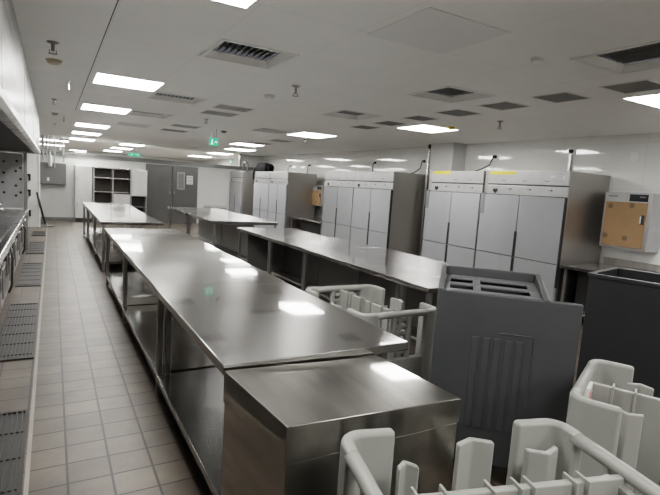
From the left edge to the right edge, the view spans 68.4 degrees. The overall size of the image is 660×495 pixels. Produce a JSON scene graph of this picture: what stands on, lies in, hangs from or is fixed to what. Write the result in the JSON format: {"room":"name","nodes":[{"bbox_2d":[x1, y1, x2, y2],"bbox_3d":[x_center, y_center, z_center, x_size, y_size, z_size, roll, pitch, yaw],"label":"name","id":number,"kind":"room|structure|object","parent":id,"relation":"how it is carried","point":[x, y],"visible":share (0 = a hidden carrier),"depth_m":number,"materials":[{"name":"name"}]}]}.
{"room":"commercial kitchen","nodes":[
{"label":"commercial kitchen","id":0,"kind":"room"},
{"bbox_2d":[0,151,38,226],"bbox_3d":[-8.364,-1.780,12.319,1.710,2.500,0.100,0,8,-30],"label":"wall","id":1,"kind":"structure","parent":0,"point":[32,159],"depth_m":12.66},
{"bbox_2d":[39,147,199,162],"bbox_3d":[-10.767,-3.328,23.608,8.750,2.500,0.100,0,8,-30],"label":"wall","id":2,"kind":"structure","parent":0,"point":[87,152],"depth_m":24.00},
{"bbox_2d":[40,154,263,222],"bbox_3d":[-6.340,-2.086,15.870,8.750,2.500,0.140,0,8,-30],"label":"wall","id":3,"kind":"structure","parent":0,"point":[213,190],"depth_m":15.46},
{"bbox_2d":[40,162,65,184],"bbox_3d":[-8.268,-2.206,14.516,0.680,0.640,0.280,0,8,-30],"label":"upper cabinet","id":4,"kind":"object","parent":3,"relation":"attached to","point":[56,175],"visible":0.95,"depth_m":14.41,"materials":[{"name":"metal"}]},
{"bbox_2d":[41,217,73,220],"bbox_3d":[-8.329,-0.879,14.857,0.880,0.100,0.020,0,8,-30],"label":"baseboard","id":5,"kind":"structure","parent":3,"relation":"attached to","point":[46,218],"depth_m":14.89,"materials":[{"name":"grey paint"}]},
{"bbox_2d":[40,150,255,170],"bbox_3d":[-6.296,-2.843,15.786,8.750,0.125,0.220,0,8,-30],"label":"trim","id":6,"kind":"structure","parent":3,"relation":"attached to","point":[68,154],"depth_m":15.83,"materials":[{"name":"grey paint"}]},
{"bbox_2d":[146,164,171,222],"bbox_3d":[-5.705,-1.786,16.172,0.830,1.915,0.090,0,8,-30],"label":"door","id":7,"kind":"structure","parent":3,"relation":"in","point":[159,177],"depth_m":16.17,"materials":[{"name":"grey metal"}]},
{"bbox_2d":[171,166,197,222],"bbox_3d":[-4.958,-1.790,16.598,0.850,1.915,0.090,0,8,-30],"label":"door","id":8,"kind":"structure","parent":3,"relation":"in","point":[184,194],"depth_m":16.56,"materials":[{"name":"grey metal"}]},
{"bbox_2d":[0,220,583,494],"bbox_3d":[-3.695,-0.033,11.258,8.750,0.100,29.000,0,8,-30],"label":"floor","id":9,"kind":"structure","parent":0,"point":[101,427],"depth_m":3.38,"materials":[{"name":"tile"}]},
{"bbox_2d":[0,224,19,311],"bbox_3d":[-3.896,0.186,4.867,1.200,1.000,2.850,0,8,-30],"label":"range","id":10,"kind":"object","parent":9,"relation":"on","point":[8,233],"visible":1,"depth_m":5.19,"materials":[{"name":"silver metal"}]},
{"bbox_2d":[0,225,10,239],"bbox_3d":[-3.901,-0.071,4.823,1.150,0.040,2.850,0,8,-30],"label":"cooktop","id":11,"kind":"object","parent":10,"relation":"in","point":[5,230],"depth_m":5.55,"materials":[{"name":"silver metal"}]},
{"bbox_2d":[0,409,28,494],"bbox_3d":[-1.571,1.165,2.202,0.285,0.012,1.910,0,8,-30],"label":"drain grate","id":12,"kind":"object","parent":9,"relation":"on","point":[13,424],"visible":1,"depth_m":2.65,"materials":[{"name":"metal"}]},
{"bbox_2d":[0,207,28,272],"bbox_3d":[-5.322,-0.214,7.361,1.200,1.000,2.850,0,8,-30],"label":"range","id":13,"kind":"object","parent":9,"relation":"on","point":[7,216],"visible":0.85,"depth_m":7.46,"materials":[{"name":"silver metal"}]},
{"bbox_2d":[0,209,22,224],"bbox_3d":[-5.327,-0.471,7.316,1.150,0.040,2.850,0,8,-30],"label":"cooktop","id":14,"kind":"object","parent":13,"relation":"in","point":[7,216],"depth_m":7.39,"materials":[{"name":"silver metal"}]},
{"bbox_2d":[0,303,38,361],"bbox_3d":[-2.990,0.767,4.682,0.285,0.012,1.880,0,8,-30],"label":"drain grate","id":15,"kind":"object","parent":9,"relation":"on","point":[19,328],"visible":1,"depth_m":4.51,"materials":[{"name":"metal"}]},
{"bbox_2d":[23,153,28,251],"bbox_3d":[-5.555,-0.814,8.870,0.080,1.790,0.080,0,8,-30],"label":"post","id":16,"kind":"object","parent":9,"relation":"on","point":[25,188],"visible":0.77,"depth_m":8.82,"materials":[{"name":"metal"}]},
{"bbox_2d":[0,152,22,207],"bbox_3d":[-6.154,-1.209,8.525,1.300,0.980,0.045,0,8,-30],"label":"panel","id":17,"kind":"object","parent":16,"relation":"attached to","point":[11,164],"visible":1,"depth_m":8.75,"materials":[{"name":"metal"}]},
{"bbox_2d":[15,263,42,286],"bbox_3d":[-4.372,0.379,7.098,0.285,0.012,1.800,0,8,-30],"label":"drain grate","id":18,"kind":"object","parent":9,"relation":"on","point":[30,274],"visible":1,"depth_m":6.96,"materials":[{"name":"metal"}]},
{"bbox_2d":[25,242,44,253],"bbox_3d":[-5.719,0.001,9.454,0.285,0.012,1.620,0,8,-30],"label":"drain grate","id":19,"kind":"object","parent":9,"relation":"on","point":[33,247],"visible":0.99,"depth_m":9.39,"materials":[{"name":"metal"}]},
{"bbox_2d":[23,220,47,494],"bbox_3d":[-4.649,0.266,7.910,0.020,0.005,15.700,0,8,-30],"label":"trim","id":20,"kind":"structure","parent":9,"relation":"on","point":[29,447],"depth_m":3.20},
{"bbox_2d":[31,231,45,235],"bbox_3d":[-6.892,-0.328,11.504,0.285,0.012,0.850,0,8,-30],"label":"drain grate","id":21,"kind":"object","parent":9,"relation":"on","point":[34,233],"visible":1,"depth_m":11.52,"materials":[{"name":"metal"}]},
{"bbox_2d":[36,192,53,226],"bbox_3d":[-7.536,-0.999,12.852,0.400,0.929,0.335,0,8,-30],"label":"mop","id":22,"kind":"object","parent":9,"relation":"on","point":[37,194],"visible":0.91,"depth_m":12.86,"materials":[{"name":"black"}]},
{"bbox_2d":[75,165,91,221],"bbox_3d":[-7.570,-1.654,14.911,0.460,1.720,0.440,0,8,-30],"label":"tall cabinet","id":23,"kind":"object","parent":9,"relation":"on","point":[83,173],"visible":0.98,"depth_m":14.72,"materials":[{"name":"white"}]},
{"bbox_2d":[82,202,135,242],"bbox_3d":[-5.174,-0.590,11.311,1.000,0.800,1.495,0,8,-30],"label":"work table","id":24,"kind":"object","parent":9,"relation":"on","point":[98,230],"visible":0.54,"depth_m":11.26,"materials":[{"name":"silver metal"}]},
{"bbox_2d":[92,167,131,221],"bbox_3d":[-6.874,-1.649,15.316,1.120,1.700,0.430,0,8,-30],"label":"shelf","id":25,"kind":"object","parent":9,"relation":"on","point":[109,185],"visible":0.61,"depth_m":15.33,"materials":[{"name":"silver metal"}]},
{"bbox_2d":[86,206,146,255],"bbox_3d":[-4.388,-0.366,9.906,0.950,0.800,1.745,0,8,-30],"label":"work table","id":26,"kind":"object","parent":9,"relation":"on","point":[90,238],"visible":0.57,"depth_m":9.79,"materials":[{"name":"silver metal"}]},
{"bbox_2d":[92,213,162,272],"bbox_3d":[-3.531,-0.122,8.383,0.915,0.800,1.775,0,8,-30],"label":"work table","id":27,"kind":"object","parent":9,"relation":"on","point":[115,255],"visible":0.72,"depth_m":7.95,"materials":[{"name":"silver metal"}]},
{"bbox_2d":[131,170,146,213],"bbox_3d":[-6.208,-1.648,15.703,0.490,1.690,0.420,0,8,-30],"label":"cabinet","id":28,"kind":"object","parent":9,"relation":"on","point":[139,177],"visible":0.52,"depth_m":15.54,"materials":[{"name":"white"}]},
{"bbox_2d":[104,228,213,312],"bbox_3d":[-2.174,0.262,5.987,0.960,0.800,1.855,0,8,-30],"label":"work table","id":29,"kind":"object","parent":9,"relation":"on","point":[139,292],"visible":0.44,"depth_m":5.78,"materials":[{"name":"silver metal"}]},
{"bbox_2d":[120,247,284,397],"bbox_3d":[-1.254,0.522,4.357,0.950,0.800,1.915,0,8,-30],"label":"work table","id":30,"kind":"object","parent":9,"relation":"on","point":[158,266],"visible":0.52,"depth_m":4.01,"materials":[{"name":"silver metal"}]},
{"bbox_2d":[167,206,238,245],"bbox_3d":[-3.064,-0.496,11.661,1.250,0.800,1.995,0,8,-30],"label":"work table","id":31,"kind":"object","parent":9,"relation":"on","point":[205,229],"visible":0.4,"depth_m":11.63,"materials":[{"name":"silver metal"}]},
{"bbox_2d":[187,213,277,259],"bbox_3d":[-2.065,-0.224,9.984,1.280,0.800,1.935,0,8,-30],"label":"work table","id":32,"kind":"object","parent":9,"relation":"on","point":[230,222],"visible":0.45,"depth_m":9.83,"materials":[{"name":"silver metal"}]},
{"bbox_2d":[229,171,254,215],"bbox_3d":[-2.899,-1.689,17.030,0.926,1.875,1.200,0,8,-30],"label":"refrigerator","id":33,"kind":"object","parent":9,"relation":"on","point":[241,193],"visible":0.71,"depth_m":16.45,"materials":[{"name":"silver metal"}]},
{"bbox_2d":[253,171,270,227],"bbox_3d":[-1.757,-1.399,15.235,0.926,1.885,1.250,0,8,-30],"label":"refrigerator","id":34,"kind":"object","parent":9,"relation":"on","point":[262,179],"visible":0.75,"depth_m":14.92,"materials":[{"name":"silver metal"}]},
{"bbox_2d":[253,162,273,179],"bbox_3d":[-2.055,-2.372,15.156,0.412,0.552,0.970,0,8,-30],"label":"bag","id":35,"kind":"object","parent":34,"relation":"on","point":[262,167],"visible":0.98,"depth_m":14.95,"materials":[{"name":"black fabric"}]},
{"bbox_2d":[154,281,407,494],"bbox_3d":[-0.416,0.760,2.873,0.940,0.800,1.515,0,8,-30],"label":"work table","id":36,"kind":"object","parent":9,"relation":"on","point":[237,326],"visible":0.66,"depth_m":2.61,"materials":[{"name":"silver metal"}]},
{"bbox_2d":[237,227,330,285],"bbox_3d":[-0.770,0.159,7.564,0.995,0.800,1.315,0,8,-30],"label":"work table","id":37,"kind":"object","parent":9,"relation":"on","point":[287,262],"visible":0.57,"depth_m":7.88,"materials":[{"name":"silver metal"}]},
{"bbox_2d":[267,172,316,229],"bbox_3d":[-1.132,-1.223,14.143,0.926,1.885,1.230,0,8,-30],"label":"refrigerator","id":38,"kind":"object","parent":9,"relation":"on","point":[290,193],"visible":0.73,"depth_m":13.62,"materials":[{"name":"silver metal"}]},
{"bbox_2d":[290,216,323,234],"bbox_3d":[-0.216,-0.551,12.920,1.045,0.970,1.820,0,8,-30],"label":"work table","id":39,"kind":"object","parent":9,"relation":"on","point":[308,224],"depth_m":12.90,"materials":[{"name":"silver metal"}]},
{"bbox_2d":[290,216,323,223],"bbox_3d":[-0.206,-0.714,12.900,1.045,0.040,1.820,0,8,-30],"label":"countertop","id":40,"kind":"structure","parent":39,"relation":"on","point":[318,220],"depth_m":12.90,"materials":[{"name":"silver metal"}]},
{"bbox_2d":[268,237,377,303],"bbox_3d":[-0.134,0.325,6.548,1.100,0.800,1.095,0,8,-30],"label":"work table","id":41,"kind":"object","parent":9,"relation":"on","point":[331,273],"visible":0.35,"depth_m":6.58,"materials":[{"name":"silver metal"}]},
{"bbox_2d":[321,171,355,240],"bbox_3d":[0.541,-0.791,11.419,0.926,1.910,1.320,0,8,-30],"label":"refrigerator","id":42,"kind":"object","parent":9,"relation":"on","point":[339,186],"visible":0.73,"depth_m":11.11,"materials":[{"name":"silver metal"}]},
{"bbox_2d":[221,356,460,494],"bbox_3d":[0.020,0.909,1.951,0.785,0.785,0.508,0,8,-30],"label":"work table","id":43,"kind":"object","parent":9,"relation":"on","point":[285,426],"visible":0.97,"depth_m":1.78,"materials":[{"name":"grey"}]},
{"bbox_2d":[305,284,435,381],"bbox_3d":[0.236,0.737,3.394,0.620,0.801,0.802,0,8,-30],"label":"caddy","id":44,"kind":"object","parent":9,"relation":"on","point":[368,306],"visible":0.44,"depth_m":3.15,"materials":[{"name":"grey plastic"}]},
{"bbox_2d":[302,248,458,339],"bbox_3d":[0.616,0.529,5.293,1.185,0.800,1.845,0,8,-30],"label":"work table","id":45,"kind":"object","parent":9,"relation":"on","point":[381,267],"visible":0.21,"depth_m":5.25,"materials":[{"name":"silver metal"}]},
{"bbox_2d":[350,171,428,255],"bbox_3d":[1.206,-0.607,10.258,0.926,1.915,1.361,0,8,-30],"label":"refrigerator","id":46,"kind":"object","parent":9,"relation":"on","point":[387,210],"visible":0.79,"depth_m":9.73,"materials":[{"name":"silver metal"}]},
{"bbox_2d":[398,277,445,356],"bbox_3d":[1.167,0.684,4.325,1.190,0.800,0.395,0,8,-30],"label":"work table","id":47,"kind":"object","parent":9,"relation":"on","point":[429,285],"visible":0.12,"depth_m":4.04,"materials":[{"name":"silver metal"}]},
{"bbox_2d":[419,144,430,255],"bbox_3d":[1.891,-0.795,9.748,0.040,2.500,0.040,0,8,-30],"label":"pole","id":48,"kind":"object","parent":9,"relation":"on","point":[429,145],"visible":0.77,"depth_m":9.71,"materials":[{"name":"metal"}]},
{"bbox_2d":[421,171,485,266],"bbox_3d":[2.387,-0.313,8.393,0.927,1.940,1.270,0,8,-30],"label":"refrigerator","id":49,"kind":"object","parent":9,"relation":"on","point":[452,203],"visible":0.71,"depth_m":8.06,"materials":[{"name":"silver metal"}]},
{"bbox_2d":[337,418,659,494],"bbox_3d":[0.453,1.005,1.333,0.802,0.801,0.620,2,7,-14],"label":"caddy","id":50,"kind":"object","parent":9,"relation":"on","point":[545,454],"visible":1,"depth_m":1.47,"materials":[{"name":"grey plastic"}]},
{"bbox_2d":[429,264,582,467],"bbox_3d":[0.942,0.706,2.759,0.714,1.110,0.404,6,7,14],"label":"cart","id":51,"kind":"object","parent":9,"relation":"on","point":[501,346],"visible":0.74,"depth_m":2.56,"materials":[{"name":"grey plastic"}]},
{"bbox_2d":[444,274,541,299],"bbox_3d":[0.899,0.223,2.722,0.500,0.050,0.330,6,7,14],"label":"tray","id":52,"kind":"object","parent":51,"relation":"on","point":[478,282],"depth_m":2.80,"materials":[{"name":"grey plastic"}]},
{"bbox_2d":[438,264,550,302],"bbox_3d":[0.901,0.203,2.719,0.560,0.110,0.400,6,7,14],"label":"tray","id":53,"kind":"object","parent":51,"relation":"on","point":[479,281],"depth_m":2.76,"materials":[{"name":"grey plastic"}]},
{"bbox_2d":[474,171,610,302],"bbox_3d":[3.058,-0.127,7.219,0.927,1.945,1.441,0,8,-30],"label":"refrigerator","id":54,"kind":"object","parent":9,"relation":"on","point":[536,222],"visible":0.7,"depth_m":6.68,"materials":[{"name":"silver metal"}]},
{"bbox_2d":[560,257,659,316],"bbox_3d":[4.294,0.780,5.117,0.965,0.820,3.560,0,8,-30],"label":"work table","id":55,"kind":"object","parent":9,"relation":"on","point":[608,262],"depth_m":6.37,"materials":[{"name":"silver metal"}]},
{"bbox_2d":[560,263,659,272],"bbox_3d":[4.313,0.483,5.080,0.965,0.040,3.560,0,8,-30],"label":"countertop","id":56,"kind":"structure","parent":55,"relation":"on","point":[587,267],"depth_m":6.33,"materials":[{"name":"silver metal"}]},
{"bbox_2d":[566,359,659,493],"bbox_3d":[1.387,0.991,1.935,0.802,0.801,0.620,9,9,35],"label":"caddy","id":57,"kind":"object","parent":9,"relation":"on","point":[621,416],"visible":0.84,"depth_m":1.96,"materials":[{"name":"grey plastic"}]},
{"bbox_2d":[576,267,659,397],"bbox_3d":[2.457,0.751,3.519,0.644,1.030,1.024,-3,10,-44],"label":"plastic bin","id":58,"kind":"object","parent":9,"relation":"on","point":[621,324],"visible":0.63,"depth_m":3.46,"materials":[{"name":"black plastic"}]},
{"bbox_2d":[12,0,659,160],"bbox_3d":[-3.531,-2.558,10.946,8.750,0.001,29.000,0,8,-30],"label":"ceiling","id":59,"kind":"structure","parent":0,"point":[338,66],"depth_m":4.12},
{"bbox_2d":[0,0,40,153],"bbox_3d":[-3.096,-1.225,3.267,1.774,0.710,12.000,0,8,-30],"label":"range hood","id":60,"kind":"object","parent":59,"relation":"attached to","point":[19,114],"visible":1,"depth_m":3.31,"materials":[{"name":"silver metal"}]},
{"bbox_2d":[47,40,58,54],"bbox_3d":[-2.130,-1.533,3.735,0.086,0.090,0.086,0,8,-30],"label":"sprinkler","id":61,"kind":"object","parent":59,"relation":"attached to","point":[53,43],"visible":1,"depth_m":3.72,"materials":[{"name":"metal"}]},
{"bbox_2d":[45,58,61,65],"bbox_3d":[-2.464,-1.653,4.339,0.132,0.042,0.132,0,8,-30],"label":"smoke detector","id":62,"kind":"object","parent":59,"relation":"attached to","point":[52,61],"visible":1,"depth_m":4.30,"materials":[{"name":"plastic"}]},
{"bbox_2d":[40,135,85,152],"bbox_3d":[-7.883,-3.058,14.378,1.200,0.408,0.060,0,8,-30],"label":"pipe","id":63,"kind":"object","parent":59,"relation":"hanging from","point":[60,149],"visible":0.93,"depth_m":14.33,"materials":[{"name":"metal"}]},
{"bbox_2d":[69,137,94,140],"bbox_3d":[-7.554,-3.293,14.808,0.680,0.006,0.900,0,8,-30],"label":"recessed light","id":64,"kind":"object","parent":59,"relation":"in","point":[70,137],"visible":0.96,"depth_m":14.73,"materials":[{"name":"white"}]},
{"bbox_2d":[70,138,93,140],"bbox_3d":[-7.554,-3.294,14.808,0.656,0.003,0.876,0,8,-30],"label":"diffuser","id":65,"kind":"object","parent":64,"relation":"attached to","point":[70,138],"depth_m":14.76,"materials":[{"name":"white"}]},
{"bbox_2d":[72,131,100,135],"bbox_3d":[-6.220,-2.910,12.405,0.650,0.006,0.850,0,8,-30],"label":"recessed light","id":66,"kind":"object","parent":59,"relation":"in","point":[74,132],"visible":0.97,"depth_m":12.37,"materials":[{"name":"white"}]},
{"bbox_2d":[74,122,109,128],"bbox_3d":[-5.024,-2.569,10.265,0.640,0.006,0.800,0,8,-30],"label":"recessed light","id":67,"kind":"object","parent":59,"relation":"in","point":[76,123],"visible":1,"depth_m":10.24,"materials":[{"name":"white"}]},
{"bbox_2d":[75,0,118,109],"bbox_3d":[-1.128,-1.375,2.624,0.006,0.003,12.000,0,8,-30],"label":"trim","id":68,"kind":"structure","parent":59,"relation":"attached to","point":[117,0],"depth_m":3.64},
{"bbox_2d":[80,103,131,114],"bbox_3d":[-3.431,-2.116,7.434,0.665,0.006,0.740,0,8,-30],"label":"recessed light","id":69,"kind":"object","parent":59,"relation":"in","point":[84,106],"visible":1,"depth_m":7.40,"materials":[{"name":"white"}]},
{"bbox_2d":[92,72,164,91],"bbox_3d":[-2.156,-1.755,5.179,0.650,0.006,0.650,0,8,-30],"label":"recessed light","id":70,"kind":"object","parent":59,"relation":"in","point":[99,78],"visible":1,"depth_m":5.15,"materials":[{"name":"white"}]},
{"bbox_2d":[115,122,151,127],"bbox_3d":[-3.837,-2.454,9.497,0.600,0.123,0.600,0,8,-30],"label":"ceiling vent","id":71,"kind":"object","parent":59,"relation":"in","point":[118,123],"visible":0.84,"depth_m":9.69,"materials":[{"name":"white plastic"}]},
{"bbox_2d":[127,110,172,118],"bbox_3d":[-2.879,-2.178,7.763,0.600,0.123,0.600,0,8,-30],"label":"ceiling vent","id":72,"kind":"object","parent":59,"relation":"in","point":[138,113],"visible":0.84,"depth_m":7.95,"materials":[{"name":"white plastic"}]},
{"bbox_2d":[160,128,187,132],"bbox_3d":[-3.244,-2.434,10.113,0.504,0.006,0.474,0,8,-30],"label":"ceiling vent","id":73,"kind":"object","parent":59,"relation":"in","point":[163,129],"visible":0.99,"depth_m":10.10,"materials":[{"name":"white plastic"}]},
{"bbox_2d":[162,129,186,131],"bbox_3d":[-3.244,-2.434,10.113,0.480,0.004,0.450,0,8,-30],"label":"grille","id":74,"kind":"object","parent":73,"relation":"attached to","point":[173,130],"depth_m":10.11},
{"bbox_2d":[147,91,206,104],"bbox_3d":[-1.893,-1.896,5.999,0.600,0.123,0.600,0,8,-30],"label":"ceiling vent","id":75,"kind":"object","parent":59,"relation":"in","point":[152,96],"visible":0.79,"depth_m":6.17,"materials":[{"name":"white plastic"}]},
{"bbox_2d":[169,124,200,128],"bbox_3d":[-2.720,-2.282,9.157,0.504,0.006,0.474,0,8,-30],"label":"ceiling vent","id":76,"kind":"object","parent":59,"relation":"in","point":[174,125],"visible":1,"depth_m":9.15,"materials":[{"name":"white plastic"}]},
{"bbox_2d":[209,128,217,145],"bbox_3d":[-2.213,-2.100,9.259,0.170,0.325,0.042,0,8,-30],"label":"exit sign","id":77,"kind":"object","parent":59,"relation":"hanging from","point":[212,141],"visible":1,"depth_m":9.25,"materials":[{"name":"green"}]},
{"bbox_2d":[200,110,239,116],"bbox_3d":[-1.614,-1.957,7.103,0.484,0.006,0.424,0,8,-30],"label":"ceiling vent","id":78,"kind":"object","parent":59,"relation":"in","point":[211,112],"visible":1,"depth_m":7.09,"materials":[{"name":"white plastic"}]},
{"bbox_2d":[211,104,255,111],"bbox_3d":[-1.297,-1.863,6.508,0.484,0.006,0.404,0,8,-30],"label":"ceiling vent","id":79,"kind":"object","parent":59,"relation":"in","point":[219,106],"visible":1,"depth_m":6.49,"materials":[{"name":"white plastic"}]},
{"bbox_2d":[211,0,257,8],"bbox_3d":[-0.583,-1.295,2.279,0.660,0.006,0.690,0,8,-30],"label":"recessed light","id":80,"kind":"object","parent":59,"relation":"in","point":[245,4],"visible":1,"depth_m":2.65,"materials":[{"name":"white"}]},
{"bbox_2d":[231,143,264,146],"bbox_3d":[-2.169,-2.678,12.665,0.720,0.006,0.750,0,8,-30],"label":"recessed light","id":81,"kind":"object","parent":59,"relation":"in","point":[242,144],"visible":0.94,"depth_m":12.63,"materials":[{"name":"white"}]},
{"bbox_2d":[199,39,299,69],"bbox_3d":[-0.627,-1.536,3.745,0.600,0.123,0.600,0,8,-30],"label":"ceiling vent","id":82,"kind":"object","parent":59,"relation":"in","point":[273,62],"visible":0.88,"depth_m":3.89,"materials":[{"name":"white plastic"}]},
{"bbox_2d":[250,128,290,133],"bbox_3d":[-1.083,-2.212,8.994,0.600,0.123,0.600,0,8,-30],"label":"ceiling vent","id":83,"kind":"object","parent":59,"relation":"in","point":[266,130],"visible":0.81,"depth_m":9.20,"materials":[{"name":"white metal"}]},
{"bbox_2d":[267,139,294,142],"bbox_3d":[-1.105,-2.392,10.906,0.444,0.006,0.524,0,8,-30],"label":"ceiling vent","id":84,"kind":"object","parent":59,"relation":"in","point":[275,140],"visible":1,"depth_m":10.89,"materials":[{"name":"grey metal"}]},
{"bbox_2d":[269,139,292,141],"bbox_3d":[-1.105,-2.393,10.906,0.420,0.004,0.500,0,8,-30],"label":"grille","id":85,"kind":"object","parent":84,"relation":"attached to","point":[276,140],"depth_m":10.87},
{"bbox_2d":[286,132,335,138],"bbox_3d":[-0.355,-2.145,9.293,0.700,0.006,0.800,0,8,-30],"label":"recessed light","id":86,"kind":"object","parent":59,"relation":"in","point":[301,134],"visible":1,"depth_m":9.26,"materials":[{"name":"white"}]},
{"bbox_2d":[321,110,381,119],"bbox_3d":[0.284,-1.806,6.421,0.600,0.123,0.600,0,8,-30],"label":"ceiling vent","id":87,"kind":"object","parent":59,"relation":"in","point":[357,116],"visible":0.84,"depth_m":6.60,"materials":[{"name":"white metal"}]},
{"bbox_2d":[349,125,380,129],"bbox_3d":[0.543,-1.875,7.582,0.364,0.006,0.384,0,8,-30],"label":"ceiling vent","id":88,"kind":"object","parent":59,"relation":"in","point":[366,127],"visible":1,"depth_m":7.56,"materials":[{"name":"grey metal"}]},
{"bbox_2d":[353,125,376,128],"bbox_3d":[0.543,-1.875,7.582,0.340,0.004,0.360,0,8,-30],"label":"grille","id":89,"kind":"object","parent":88,"relation":"attached to","point":[357,126],"depth_m":7.56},
{"bbox_2d":[374,120,407,125],"bbox_3d":[0.858,-1.779,6.969,0.364,0.006,0.394,0,8,-30],"label":"ceiling vent","id":90,"kind":"object","parent":59,"relation":"in","point":[388,123],"visible":1,"depth_m":6.96,"materials":[{"name":"white plastic"}]},
{"bbox_2d":[376,121,403,125],"bbox_3d":[0.858,-1.779,6.969,0.340,0.004,0.370,0,8,-30],"label":"grille","id":91,"kind":"object","parent":90,"relation":"attached to","point":[389,123],"depth_m":6.96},
{"bbox_2d":[403,115,437,120],"bbox_3d":[1.178,-1.678,6.319,0.354,0.006,0.334,0,8,-30],"label":"ceiling vent","id":92,"kind":"object","parent":59,"relation":"in","point":[417,117],"visible":1,"depth_m":6.30,"materials":[{"name":"grey metal"}]},
{"bbox_2d":[407,116,434,120],"bbox_3d":[1.178,-1.679,6.319,0.330,0.004,0.310,0,8,-30],"label":"grille","id":93,"kind":"object","parent":92,"relation":"attached to","point":[419,118],"depth_m":6.31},
{"bbox_2d":[397,124,456,132],"bbox_3d":[1.461,-1.780,7.296,0.690,0.006,0.640,0,8,-30],"label":"recessed light","id":94,"kind":"object","parent":59,"relation":"in","point":[422,128],"visible":1,"depth_m":7.28,"materials":[{"name":"white"}]},
{"bbox_2d":[367,7,510,53],"bbox_3d":[0.645,-1.298,2.952,0.620,0.006,0.600,0,8,-30],"label":"ceiling hatch","id":95,"kind":"object","parent":59,"relation":"attached to","point":[431,29],"visible":1,"depth_m":2.90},
{"bbox_2d":[407,85,494,103],"bbox_3d":[1.173,-1.540,4.728,0.600,0.123,0.600,0,8,-30],"label":"ceiling vent","id":96,"kind":"object","parent":59,"relation":"in","point":[446,90],"visible":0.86,"depth_m":4.87,"materials":[{"name":"white metal"}]},
{"bbox_2d":[434,109,482,116],"bbox_3d":[1.509,-1.583,5.721,0.394,0.006,0.394,0,8,-30],"label":"ceiling vent","id":97,"kind":"object","parent":59,"relation":"in","point":[454,112],"visible":1,"depth_m":5.71,"materials":[{"name":"white plastic"}]},
{"bbox_2d":[437,110,479,115],"bbox_3d":[1.509,-1.583,5.721,0.370,0.004,0.370,0,8,-30],"label":"grille","id":98,"kind":"object","parent":97,"relation":"attached to","point":[448,112],"depth_m":5.71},
{"bbox_2d":[477,101,530,110],"bbox_3d":[1.825,-1.487,5.109,0.374,0.006,0.384,0,8,-30],"label":"ceiling vent","id":99,"kind":"object","parent":59,"relation":"in","point":[504,105],"visible":1,"depth_m":5.10,"materials":[{"name":"white plastic"}]},
{"bbox_2d":[482,102,527,109],"bbox_3d":[1.825,-1.487,5.109,0.350,0.004,0.360,0,8,-30],"label":"grille","id":100,"kind":"object","parent":99,"relation":"attached to","point":[498,105],"depth_m":5.10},
{"bbox_2d":[530,57,543,65],"bbox_3d":[1.424,-1.277,3.343,0.088,0.042,0.088,0,8,-30],"label":"smoke detector","id":101,"kind":"object","parent":59,"relation":"attached to","point":[535,61],"visible":1,"depth_m":3.32,"materials":[{"name":"white plastic"}]},
{"bbox_2d":[530,91,591,102],"bbox_3d":[2.144,-1.394,4.521,0.384,0.006,0.374,0,8,-30],"label":"ceiling vent","id":102,"kind":"object","parent":59,"relation":"in","point":[559,97],"visible":1,"depth_m":4.51,"materials":[{"name":"white plastic"}]},
{"bbox_2d":[570,40,659,74],"bbox_3d":[2.036,-1.292,3.179,0.600,0.123,0.600,0,8,-30],"label":"ceiling vent","id":103,"kind":"object","parent":59,"relation":"in","point":[648,50],"visible":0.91,"depth_m":3.34,"materials":[{"name":"white plastic"}]},
{"bbox_2d":[598,79,659,93],"bbox_3d":[2.476,-1.301,3.941,0.384,0.006,0.384,0,8,-30],"label":"ceiling vent","id":104,"kind":"object","parent":59,"relation":"in","point":[644,85],"visible":1,"depth_m":3.94,"materials":[{"name":"white plastic"}]},
{"bbox_2d":[621,93,659,107],"bbox_3d":[3.080,-1.301,4.263,0.670,0.006,0.660,0,8,-30],"label":"recessed light","id":105,"kind":"object","parent":59,"relation":"in","point":[653,100],"visible":1,"depth_m":4.37,"materials":[{"name":"white"}]},
{"bbox_2d":[200,133,659,264],"bbox_3d":[0.231,-1.340,13.294,0.100,2.500,29.000,0,8,-30],"label":"wall","id":106,"kind":"structure","parent":0,"point":[601,155],"depth_m":7.70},
{"bbox_2d":[311,185,323,206],"bbox_3d":[-0.228,-1.438,13.594,0.395,0.560,0.645,0,8,-30],"label":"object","id":107,"kind":"structure","parent":106,"relation":"attached to","point":[318,191],"depth_m":13.45,"materials":[{"name":"metal"}]},
{"bbox_2d":[475,153,498,170],"bbox_3d":[2.706,-1.469,8.595,0.511,0.400,0.117,8,8,29],"label":"wall socket","id":108,"kind":"object","parent":106,"relation":"attached to","point":[495,155],"visible":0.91,"depth_m":8.48,"materials":[{"name":"white plastic"}]},
{"bbox_2d":[567,147,575,170],"bbox_3d":[3.579,-1.218,7.272,0.060,0.560,0.120,0,8,-30],"label":"wall socket","id":109,"kind":"object","parent":106,"relation":"attached to","point":[572,150],"visible":0.81,"depth_m":7.25,"materials":[{"name":"white plastic"}]},
{"bbox_2d":[599,192,659,252],"bbox_3d":[3.941,-0.341,6.326,0.375,0.730,0.645,0,8,-30],"label":"wall cabinet","id":110,"kind":"object","parent":106,"relation":"attached to","point":[630,221],"depth_m":6.19,"materials":[{"name":"metal"}]},
{"bbox_2d":[603,257,659,271],"bbox_3d":[4.727,0.416,5.307,0.020,0.090,3.560,0,8,-30],"label":"backsplash","id":111,"kind":"structure","parent":106,"relation":"attached to","point":[621,262],"depth_m":6.49,"materials":[{"name":"silver metal"}]},
{"bbox_2d":[428,142,466,189],"bbox_3d":[2.196,-0.736,9.426,0.330,2.500,0.590,0,8,-30],"label":"wall pillar","id":112,"kind":"structure","parent":0,"point":[444,156],"depth_m":9.11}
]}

